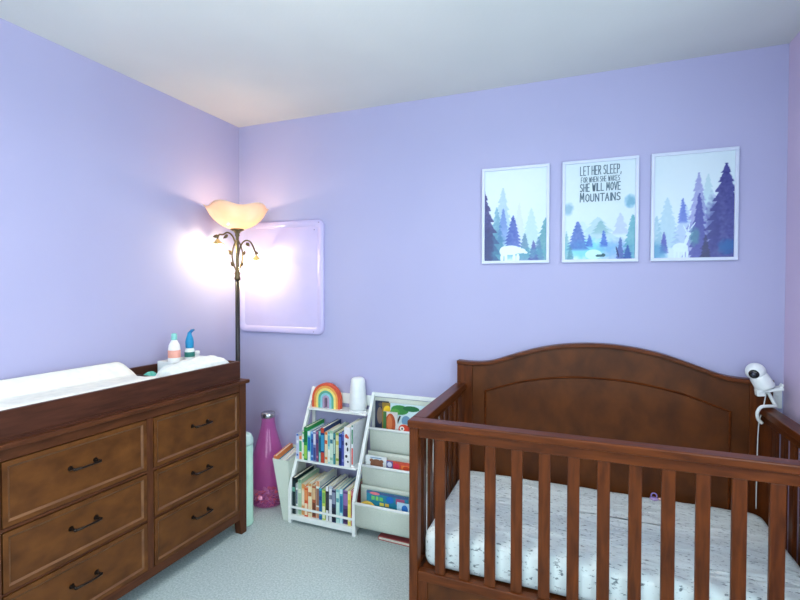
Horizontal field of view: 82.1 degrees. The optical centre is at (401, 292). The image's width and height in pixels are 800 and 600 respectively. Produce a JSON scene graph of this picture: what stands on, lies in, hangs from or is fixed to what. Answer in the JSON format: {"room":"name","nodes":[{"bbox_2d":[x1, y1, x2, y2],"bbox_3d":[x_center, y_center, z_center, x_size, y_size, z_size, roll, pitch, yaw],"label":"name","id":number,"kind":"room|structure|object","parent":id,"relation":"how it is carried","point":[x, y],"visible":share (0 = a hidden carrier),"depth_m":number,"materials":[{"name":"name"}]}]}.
{"room":"children's room","nodes":[
{"label":"children's room","id":0,"kind":"room"},
{"bbox_2d":[0,18,238,379],"bbox_3d":[-1.819,0.134,1.492,0.120,2.460,3.600,1,1,21],"label":"wall","id":1,"kind":"structure","parent":0,"point":[107,253],"depth_m":2.23,"materials":[{"name":"purple paint"}]},
{"bbox_2d":[118,489,408,599],"bbox_3d":[-0.358,1.427,0.944,3.262,0.100,3.840,1,1,21],"label":"floor","id":2,"kind":"structure","parent":0,"point":[276,558],"depth_m":2.26,"materials":[{"name":"carpet"}]},
{"bbox_2d":[0,378,249,599],"bbox_3d":[-1.270,0.923,2.104,0.406,0.861,1.232,1,1,24],"label":"dresser","id":3,"kind":"object","parent":2,"relation":"on","point":[93,509],"visible":0.96,"depth_m":1.91,"materials":[{"name":"brown wood"}]},
{"bbox_2d":[0,360,239,442],"bbox_3d":[-1.285,0.439,2.104,0.357,0.106,1.130,1,1,24],"label":"tray","id":4,"kind":"object","parent":3,"relation":"on","point":[23,421],"visible":0.75,"depth_m":1.87,"materials":[{"name":"brown wood"}]},
{"bbox_2d":[0,362,158,410],"bbox_3d":[-1.365,0.411,1.919,0.319,0.145,0.687,1,1,24],"label":"changing pad","id":5,"kind":"object","parent":4,"relation":"in","point":[32,389],"visible":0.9,"depth_m":1.91,"materials":[{"name":"white fabric"}]},
{"bbox_2d":[144,371,156,375],"bbox_3d":[-1.285,0.438,2.349,0.090,0.076,0.093,-1,1,-43],"label":"cloth","id":6,"kind":"object","parent":4,"relation":"in","point":[151,373],"visible":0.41,"depth_m":2.34,"materials":[{"name":"teal fabric"}]},
{"bbox_2d":[158,357,184,370],"bbox_3d":[-1.202,0.417,2.535,0.110,0.112,0.236,1,1,24],"label":"caddy","id":7,"kind":"object","parent":4,"relation":"on","point":[161,363],"visible":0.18,"depth_m":2.44,"materials":[{"name":"white plastic"}]},
{"bbox_2d":[168,333,180,361],"bbox_3d":[-1.212,0.342,2.453,0.063,0.253,0.063,1,1,41],"label":"lotion bottle","id":8,"kind":"object","parent":7,"relation":"in","point":[174,351],"visible":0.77,"depth_m":2.43,"materials":[{"name":"white plastic"}]},
{"bbox_2d":[184,329,194,359],"bbox_3d":[-1.173,0.333,2.544,0.053,0.268,0.053,1,1,21],"label":"spray bottle","id":9,"kind":"object","parent":7,"relation":"in","point":[189,353],"visible":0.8,"depth_m":2.53,"materials":[{"name":"blue plastic"}]},
{"bbox_2d":[195,350,199,356],"bbox_3d":[-1.160,0.396,2.595,0.040,0.139,0.040,1,1,21],"label":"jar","id":10,"kind":"object","parent":7,"relation":"in","point":[197,352],"visible":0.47,"depth_m":2.58,"materials":[{"name":"white plastic"}]},
{"bbox_2d":[156,355,228,376],"bbox_3d":[-1.078,0.410,2.400,0.175,0.132,0.373,1,1,24],"label":"folded blanket","id":11,"kind":"object","parent":4,"relation":"in","point":[196,363],"visible":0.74,"depth_m":2.34,"materials":[{"name":"white fabric"}]},
{"bbox_2d":[203,199,268,510],"bbox_3d":[-1.000,0.405,2.807,0.378,1.873,0.372,0,1,-25],"label":"floor lamp","id":12,"kind":"object","parent":2,"relation":"on","point":[237,218],"visible":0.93,"depth_m":2.74,"materials":[{"name":"metal"}]},
{"bbox_2d":[233,431,253,526],"bbox_3d":[-0.923,1.077,2.680,0.117,0.533,0.117,1,1,21],"label":"waste bin","id":13,"kind":"object","parent":2,"relation":"on","point":[249,438],"visible":0.36,"depth_m":2.65,"materials":[{"name":"green plastic"}]},
{"bbox_2d":[254,486,279,506],"bbox_3d":[-0.848,1.291,2.938,0.174,0.087,0.180,1,1,21],"label":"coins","id":14,"kind":"object","parent":2,"relation":"on","point":[273,490],"visible":0.98,"depth_m":2.91,"materials":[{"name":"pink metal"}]},
{"bbox_2d":[273,444,305,520],"bbox_3d":[-0.680,1.149,2.818,0.113,0.385,0.200,1,1,21],"label":"bin","id":15,"kind":"object","parent":2,"relation":"on","point":[283,469],"visible":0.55,"depth_m":2.72,"materials":[{"name":"beige fabric"}]},
{"bbox_2d":[274,443,292,458],"bbox_3d":[-0.695,1.133,2.820,0.077,0.376,0.184,1,1,21],"label":"book","id":16,"kind":"object","parent":15,"relation":"in","point":[289,446],"visible":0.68,"depth_m":2.81,"materials":[{"name":"orange paper"}]},
{"bbox_2d":[280,447,294,459],"bbox_3d":[-0.677,1.145,2.813,0.062,0.353,0.184,1,1,21],"label":"book","id":17,"kind":"object","parent":15,"relation":"in","point":[293,448],"visible":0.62,"depth_m":2.81,"materials":[{"name":"white paper"}]},
{"bbox_2d":[282,448,295,460],"bbox_3d":[-0.658,1.141,2.806,0.044,0.360,0.184,1,1,21],"label":"book","id":18,"kind":"object","parent":15,"relation":"in","point":[291,454],"visible":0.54,"depth_m":2.78,"materials":[{"name":"white paper"}]},
{"bbox_2d":[288,386,435,537],"bbox_3d":[-0.216,0.973,2.652,0.859,0.745,0.294,1,1,21],"label":"bookcase","id":19,"kind":"object","parent":2,"relation":"on","point":[389,443],"visible":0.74,"depth_m":2.60,"materials":[{"name":"white paint"}]},
{"bbox_2d":[296,482,297,513],"bbox_3d":[-0.577,1.202,2.774,0.013,0.180,0.190,1,1,21],"label":"book","id":20,"kind":"object","parent":19,"relation":"on","point":[297,482],"visible":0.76,"depth_m":2.69,"materials":[{"name":"white paper"}]},
{"bbox_2d":[296,430,303,458],"bbox_3d":[-0.586,0.907,2.803,0.017,0.148,0.170,1,1,21],"label":"book","id":21,"kind":"object","parent":19,"relation":"on","point":[298,434],"visible":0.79,"depth_m":2.73,"materials":[{"name":"white paper"}]},
{"bbox_2d":[299,435,301,458],"bbox_3d":[-0.572,0.914,2.785,0.020,0.135,0.140,1,1,21],"label":"book","id":22,"kind":"object","parent":19,"relation":"on","point":[300,436],"visible":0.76,"depth_m":2.72,"materials":[{"name":"white paper"}]},
{"bbox_2d":[292,465,313,513],"bbox_3d":[-0.594,1.185,2.782,0.022,0.214,0.200,1,1,21],"label":"book","id":23,"kind":"object","parent":19,"relation":"on","point":[302,473],"visible":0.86,"depth_m":2.69,"materials":[{"name":"black paper"}]},
{"bbox_2d":[302,431,303,458],"bbox_3d":[-0.551,0.901,2.791,0.014,0.162,0.160,1,1,21],"label":"book","id":24,"kind":"object","parent":19,"relation":"on","point":[303,431],"visible":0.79,"depth_m":2.72,"materials":[{"name":"white paper"}]},
{"bbox_2d":[304,485,307,516],"bbox_3d":[-0.521,1.207,2.738,0.022,0.171,0.170,1,1,21],"label":"book","id":25,"kind":"object","parent":19,"relation":"on","point":[306,486],"visible":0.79,"depth_m":2.66,"materials":[{"name":"orange paper"}]},
{"bbox_2d":[298,467,318,514],"bbox_3d":[-0.558,1.190,2.775,0.020,0.204,0.200,1,1,21],"label":"book","id":26,"kind":"object","parent":19,"relation":"on","point":[314,471],"visible":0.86,"depth_m":2.69,"materials":[{"name":"green paper"}]},
{"bbox_2d":[301,473,320,514],"bbox_3d":[-0.539,1.202,2.760,0.024,0.180,0.180,1,1,21],"label":"book","id":27,"kind":"object","parent":19,"relation":"on","point":[306,482],"visible":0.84,"depth_m":2.68,"materials":[{"name":"beige paper"}]},
{"bbox_2d":[304,418,323,459],"bbox_3d":[-0.529,0.885,2.794,0.022,0.194,0.195,1,1,21],"label":"book","id":28,"kind":"object","parent":19,"relation":"on","point":[320,421],"visible":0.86,"depth_m":2.71,"materials":[{"name":"green paper"}]},
{"bbox_2d":[312,482,315,517],"bbox_3d":[-0.472,1.198,2.731,0.023,0.190,0.180,1,1,21],"label":"book","id":29,"kind":"object","parent":19,"relation":"on","point":[314,484],"visible":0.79,"depth_m":2.65,"materials":[{"name":"beige paper"}]},
{"bbox_2d":[307,423,325,460],"bbox_3d":[-0.510,0.896,2.782,0.021,0.171,0.180,1,1,21],"label":"book","id":30,"kind":"object","parent":19,"relation":"on","point":[314,428],"visible":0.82,"depth_m":2.70,"materials":[{"name":"blue paper"}]},
{"bbox_2d":[311,425,322,460],"bbox_3d":[-0.490,0.897,2.777,0.018,0.171,0.180,1,1,21],"label":"book","id":31,"kind":"object","parent":19,"relation":"on","point":[322,425],"visible":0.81,"depth_m":2.69,"materials":[{"name":"blue paper"}]},
{"bbox_2d":[308,471,328,516],"bbox_3d":[-0.494,1.196,2.741,0.024,0.195,0.190,1,1,21],"label":"book","id":32,"kind":"object","parent":19,"relation":"on","point":[313,481],"visible":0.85,"depth_m":2.65,"materials":[{"name":"beige paper"}]},
{"bbox_2d":[316,429,320,461],"bbox_3d":[-0.458,0.895,2.762,0.014,0.176,0.180,1,1,21],"label":"book","id":33,"kind":"object","parent":19,"relation":"on","point":[317,432],"visible":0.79,"depth_m":2.68,"materials":[{"name":"purple paper"}]},
{"bbox_2d":[319,430,320,461],"bbox_3d":[-0.442,0.893,2.759,0.016,0.180,0.180,1,1,21],"label":"book","id":34,"kind":"object","parent":19,"relation":"on","point":[320,430],"visible":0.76,"depth_m":2.67,"materials":[{"name":"teal paper"}]},
{"bbox_2d":[313,422,328,461],"bbox_3d":[-0.475,0.892,2.765,0.018,0.180,0.180,1,1,21],"label":"book","id":35,"kind":"object","parent":19,"relation":"on","point":[319,428],"visible":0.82,"depth_m":2.68,"materials":[{"name":"paper"}]},
{"bbox_2d":[322,486,325,519],"bbox_3d":[-0.412,1.206,2.699,0.020,0.176,0.170,1,1,21],"label":"book","id":36,"kind":"object","parent":19,"relation":"on","point":[324,488],"visible":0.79,"depth_m":2.62,"materials":[{"name":"green paper"}]},
{"bbox_2d":[316,468,336,517],"bbox_3d":[-0.444,1.186,2.733,0.024,0.214,0.200,1,1,21],"label":"book","id":37,"kind":"object","parent":19,"relation":"on","point":[321,481],"visible":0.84,"depth_m":2.67,"materials":[{"name":"white paper"}]},
{"bbox_2d":[312,382,341,409],"bbox_3d":[-0.459,0.631,2.836,0.196,0.152,0.032,1,1,21],"label":"decoration","id":38,"kind":"object","parent":19,"relation":"on","point":[328,395],"visible":1,"depth_m":2.82,"materials":[{"name":"multicoloured wood"}]},
{"bbox_2d":[319,476,336,519],"bbox_3d":[-0.430,1.203,2.708,0.018,0.180,0.180,1,1,21],"label":"book","id":39,"kind":"object","parent":19,"relation":"on","point":[334,477],"visible":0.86,"depth_m":2.63,"materials":[{"name":"blue paper"}]},
{"bbox_2d":[328,431,329,463],"bbox_3d":[-0.385,0.893,2.736,0.015,0.180,0.180,1,1,21],"label":"book","id":40,"kind":"object","parent":19,"relation":"on","point":[329,431],"visible":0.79,"depth_m":2.65,"materials":[{"name":"white paper"}]},
{"bbox_2d":[321,419,340,462],"bbox_3d":[-0.421,0.881,2.755,0.024,0.202,0.200,1,1,21],"label":"book","id":41,"kind":"object","parent":19,"relation":"on","point":[332,424],"visible":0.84,"depth_m":2.66,"materials":[{"name":"blue paper"}]},
{"bbox_2d":[325,424,339,462],"bbox_3d":[-0.403,0.893,2.740,0.019,0.180,0.180,1,1,21],"label":"book","id":42,"kind":"object","parent":19,"relation":"on","point":[327,431],"visible":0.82,"depth_m":2.66,"materials":[{"name":"beige paper"}]},
{"bbox_2d":[326,474,341,520],"bbox_3d":[-0.390,1.196,2.699,0.020,0.195,0.180,1,1,21],"label":"book","id":43,"kind":"object","parent":19,"relation":"on","point":[340,475],"visible":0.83,"depth_m":2.62,"materials":[{"name":"white paper"}]},
{"bbox_2d":[329,473,347,520],"bbox_3d":[-0.367,1.194,2.698,0.022,0.200,0.190,1,1,21],"label":"book","id":44,"kind":"object","parent":19,"relation":"on","point":[344,475],"visible":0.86,"depth_m":2.61,"materials":[{"name":"white paper"}]},
{"bbox_2d":[330,421,348,463],"bbox_3d":[-0.368,0.886,2.729,0.021,0.194,0.190,1,1,21],"label":"book","id":45,"kind":"object","parent":19,"relation":"on","point":[345,423],"visible":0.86,"depth_m":2.64,"materials":[{"name":"white paper"}]},
{"bbox_2d":[336,428,343,464],"bbox_3d":[-0.334,0.891,2.716,0.022,0.184,0.180,1,1,21],"label":"book","id":46,"kind":"object","parent":19,"relation":"on","point":[342,429],"visible":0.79,"depth_m":2.63,"materials":[{"name":"paper"}]},
{"bbox_2d":[333,425,346,464],"bbox_3d":[-0.352,0.893,2.720,0.013,0.180,0.180,1,1,21],"label":"book","id":47,"kind":"object","parent":19,"relation":"on","point":[334,434],"visible":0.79,"depth_m":2.64,"materials":[{"name":"paper"}]},
{"bbox_2d":[332,477,348,522],"bbox_3d":[-0.349,1.199,2.676,0.024,0.190,0.180,1,1,21],"label":"book","id":48,"kind":"object","parent":19,"relation":"on","point":[346,478],"visible":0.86,"depth_m":2.59,"materials":[{"name":"paper"}]},
{"bbox_2d":[339,430,343,465],"bbox_3d":[-0.317,0.892,2.703,0.018,0.184,0.180,1,1,21],"label":"book","id":49,"kind":"object","parent":19,"relation":"on","point":[340,433],"visible":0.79,"depth_m":2.62,"materials":[{"name":"blue paper"}]},
{"bbox_2d":[342,431,343,465],"bbox_3d":[-0.300,0.887,2.700,0.014,0.194,0.180,1,1,21],"label":"book","id":50,"kind":"object","parent":19,"relation":"on","point":[343,431],"visible":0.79,"depth_m":2.62,"materials":[{"name":"blue paper"}]},
{"bbox_2d":[336,477,351,522],"bbox_3d":[-0.327,1.199,2.671,0.020,0.190,0.180,1,1,21],"label":"book","id":51,"kind":"object","parent":19,"relation":"on","point":[350,478],"visible":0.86,"depth_m":2.59,"materials":[{"name":"paper"}]},
{"bbox_2d":[340,476,355,523],"bbox_3d":[-0.304,1.197,2.670,0.020,0.195,0.190,1,1,21],"label":"book","id":52,"kind":"object","parent":19,"relation":"on","point":[349,482],"visible":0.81,"depth_m":2.58,"materials":[{"name":"paper"}]},
{"bbox_2d":[343,479,360,524],"bbox_3d":[-0.279,1.200,2.659,0.034,0.190,0.180,1,1,21],"label":"book","id":53,"kind":"object","parent":19,"relation":"on","point":[345,491],"visible":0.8,"depth_m":2.58,"materials":[{"name":"purple paper"}]},
{"bbox_2d":[344,418,360,466],"bbox_3d":[-0.274,0.872,2.690,0.036,0.225,0.190,1,1,21],"label":"book","id":54,"kind":"object","parent":19,"relation":"on","point":[347,429],"visible":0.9,"depth_m":2.60,"materials":[{"name":"white paper"}]},
{"bbox_2d":[345,434,348,462],"bbox_3d":[-0.309,0.880,2.602,0.025,0.163,0.001,1,1,21],"label":"picture","id":55,"kind":"object","parent":54,"relation":"attached to","point":[346,436],"depth_m":2.60},
{"bbox_2d":[348,479,361,525],"bbox_3d":[-0.258,1.198,2.640,0.018,0.195,0.180,1,1,21],"label":"book","id":56,"kind":"object","parent":19,"relation":"on","point":[350,489],"visible":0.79,"depth_m":2.56,"materials":[{"name":"yellow paper"}]},
{"bbox_2d":[351,481,361,525],"bbox_3d":[-0.243,1.195,2.638,0.011,0.200,0.180,1,1,21],"label":"book","id":57,"kind":"object","parent":19,"relation":"on","point":[352,490],"visible":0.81,"depth_m":2.62,"materials":[{"name":"paper"}]},
{"bbox_2d":[349,377,366,412],"bbox_3d":[-0.262,0.607,2.763,0.111,0.203,0.111,1,1,21],"label":"night light","id":58,"kind":"object","parent":19,"relation":"on","point":[357,401],"visible":1,"depth_m":2.72,"materials":[{"name":"white plastic"}]},
{"bbox_2d":[351,417,366,466],"bbox_3d":[-0.246,0.867,2.689,0.012,0.235,0.180,1,1,21],"label":"book","id":59,"kind":"object","parent":19,"relation":"on","point":[358,428],"visible":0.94,"depth_m":2.65,"materials":[{"name":"white paper"}]},
{"bbox_2d":[361,501,374,505],"bbox_3d":[-0.186,1.195,2.518,0.110,0.110,0.012,1,1,21],"label":"book","id":60,"kind":"object","parent":19,"relation":"on","point":[363,502],"visible":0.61,"depth_m":2.51,"materials":[{"name":"yellow paper"}]},
{"bbox_2d":[366,454,386,466],"bbox_3d":[-0.144,1.031,2.622,0.130,0.200,0.011,1,0,21],"label":"book","id":61,"kind":"object","parent":19,"relation":"in","point":[373,460],"visible":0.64,"depth_m":2.62,"materials":[{"name":"white paper"}]},
{"bbox_2d":[370,457,382,466],"bbox_3d":[-0.142,0.972,2.615,0.086,0.069,0.001,1,0,21],"label":"picture","id":62,"kind":"object","parent":61,"relation":"attached to","point":[375,462],"depth_m":2.62},
{"bbox_2d":[375,400,388,427],"bbox_3d":[-0.116,0.784,2.726,0.085,0.285,0.009,1,0,21],"label":"book","id":63,"kind":"object","parent":19,"relation":"in","point":[378,404],"visible":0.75,"depth_m":2.73,"materials":[{"name":"paper"}]},
{"bbox_2d":[377,402,381,423],"bbox_3d":[-0.112,0.773,2.720,0.073,0.247,0.001,1,0,21],"label":"picture","id":64,"kind":"object","parent":63,"relation":"attached to","point":[379,404],"depth_m":2.73},
{"bbox_2d":[382,402,389,427],"bbox_3d":[-0.074,0.787,2.701,0.085,0.280,0.007,1,0,21],"label":"book","id":65,"kind":"object","parent":19,"relation":"in","point":[385,406],"visible":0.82,"depth_m":2.71,"materials":[{"name":"brown paper"}]},
{"bbox_2d":[384,406,389,411],"bbox_3d":[-0.073,0.724,2.697,0.071,0.125,0.001,1,0,21],"label":"picture","id":66,"kind":"object","parent":65,"relation":"attached to","point":[386,408],"depth_m":2.70},
{"bbox_2d":[366,490,408,509],"bbox_3d":[-0.078,1.185,2.490,0.245,0.195,0.012,1,0,21],"label":"book","id":67,"kind":"object","parent":19,"relation":"in","point":[381,499],"visible":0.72,"depth_m":2.49,"materials":[{"name":"blue paper"}]},
{"bbox_2d":[383,411,397,429],"bbox_3d":[-0.065,0.810,2.675,0.088,0.235,0.007,1,0,21],"label":"book","id":68,"kind":"object","parent":19,"relation":"in","point":[390,419],"visible":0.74,"depth_m":2.67,"materials":[{"name":"orange paper"}]},
{"bbox_2d":[386,460,408,470],"bbox_3d":[0.016,1.038,2.548,0.215,0.190,0.012,1,0,21],"label":"book","id":69,"kind":"object","parent":19,"relation":"in","point":[389,464],"visible":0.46,"depth_m":2.56,"materials":[{"name":"red paper"}]},
{"bbox_2d":[397,502,408,511],"bbox_3d":[0.032,1.201,2.434,0.120,0.165,0.007,1,0,21],"label":"book","id":70,"kind":"object","parent":19,"relation":"in","point":[400,506],"visible":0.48,"depth_m":2.44,"materials":[{"name":"white paper"}]},
{"bbox_2d":[402,505,407,511],"bbox_3d":[0.031,1.149,2.431,0.065,0.044,0.001,1,1,21],"label":"picture","id":71,"kind":"object","parent":70,"relation":"attached to","point":[404,508],"depth_m":2.44},
{"bbox_2d":[397,423,408,455],"bbox_3d":[0.018,0.841,2.632,0.095,0.175,0.007,1,0,21],"label":"book","id":72,"kind":"object","parent":19,"relation":"in","point":[402,427],"visible":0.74,"depth_m":2.63,"materials":[{"name":"paper"}]},
{"bbox_2d":[398,425,408,431],"bbox_3d":[0.021,0.783,2.627,0.085,0.060,0.001,1,0,21],"label":"picture","id":73,"kind":"object","parent":72,"relation":"attached to","point":[402,427],"depth_m":2.63},
{"bbox_2d":[390,403,424,424],"bbox_3d":[0.061,0.786,2.635,0.270,0.285,0.010,1,0,21],"label":"book","id":74,"kind":"object","parent":19,"relation":"in","point":[405,412],"visible":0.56,"depth_m":2.65,"materials":[{"name":"paper"}]},
{"bbox_2d":[378,532,408,546],"bbox_3d":[0.034,1.337,2.546,0.270,0.020,0.190,1,1,23],"label":"book","id":75,"kind":"object","parent":2,"relation":"on","point":[399,540],"visible":0.25,"depth_m":2.49,"materials":[{"name":"red paper"}]},
{"bbox_2d":[407,343,799,599],"bbox_3d":[0.837,0.808,1.944,1.435,1.104,0.807,1,1,21],"label":"crib","id":76,"kind":"object","parent":2,"relation":"on","point":[636,422],"visible":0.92,"depth_m":1.84,"materials":[{"name":"brown wood"}]},
{"bbox_2d":[426,471,799,599],"bbox_3d":[0.837,1.036,1.950,1.339,0.151,0.696,1,1,21],"label":"mattress","id":77,"kind":"object","parent":76,"relation":"on","point":[720,519],"visible":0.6,"depth_m":1.79,"materials":[{"name":"white fabric"}]},
{"bbox_2d":[649,492,660,500],"bbox_3d":[1.198,0.945,2.126,0.089,0.035,0.038,1,1,21],"label":"pacifier","id":78,"kind":"object","parent":77,"relation":"on","point":[651,497],"visible":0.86,"depth_m":2.13,"materials":[{"name":"purple plastic"}]},
{"bbox_2d":[745,363,783,508],"bbox_3d":[1.582,0.632,2.009,0.137,0.650,0.085,1,1,21],"label":"monitor","id":79,"kind":"object","parent":76,"relation":"attached to","point":[762,382],"visible":0.98,"depth_m":1.99,"materials":[{"name":"white plastic"}]},
{"bbox_2d":[0,0,799,126],"bbox_3d":[-0.353,-1.133,0.897,3.262,0.100,3.840,1,1,21],"label":"ceiling","id":80,"kind":"structure","parent":0,"point":[241,63],"depth_m":2.01,"materials":[{"name":"paint"}]},
{"bbox_2d":[239,43,788,492],"bbox_3d":[0.321,0.116,2.653,3.262,2.460,0.120,1,1,21],"label":"wall","id":81,"kind":"structure","parent":0,"point":[395,189],"depth_m":2.52,"materials":[{"name":"purple paint"}]},
{"bbox_2d":[239,219,324,334],"bbox_3d":[-0.795,-0.102,3.007,0.660,0.732,0.025,1,1,21],"label":"wall panel","id":82,"kind":"object","parent":81,"relation":"attached to","point":[284,292],"visible":0.88,"depth_m":2.99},
{"bbox_2d":[482,163,549,263],"bbox_3d":[0.607,-0.416,2.456,0.352,0.515,0.019,1,1,21],"label":"framed print","id":83,"kind":"object","parent":81,"relation":"attached to","point":[515,199],"visible":1,"depth_m":2.45},
{"bbox_2d":[562,155,638,262],"bbox_3d":[0.993,-0.413,2.305,0.352,0.515,0.019,1,1,21],"label":"framed print","id":84,"kind":"object","parent":81,"relation":"attached to","point":[600,197],"visible":1,"depth_m":2.30},
{"bbox_2d":[650,146,739,260],"bbox_3d":[1.370,-0.409,2.158,0.352,0.515,0.019,1,1,21],"label":"framed print","id":85,"kind":"object","parent":81,"relation":"attached to","point":[695,193],"visible":1,"depth_m":2.15},
{"bbox_2d":[773,391,781,408],"bbox_3d":[1.673,0.475,2.055,0.052,0.084,0.020,1,1,21],"label":"wall outlet","id":86,"kind":"object","parent":81,"relation":"attached to","point":[777,396],"visible":0.43,"depth_m":2.05,"materials":[{"name":"white plastic"}]},
{"bbox_2d":[773,396,778,402],"bbox_3d":[1.672,0.475,2.053,0.024,0.030,0.014,1,1,21],"label":"socket","id":87,"kind":"object","parent":86,"relation":"attached to","point":[776,398],"depth_m":2.05,"materials":[{"name":"white plastic"}]},
{"bbox_2d":[783,32,799,563],"bbox_3d":[1.108,0.160,0.349,0.120,2.460,3.600,1,1,21],"label":"wall","id":88,"kind":"structure","parent":0,"point":[791,393],"depth_m":1.97,"materials":[{"name":"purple paint"}]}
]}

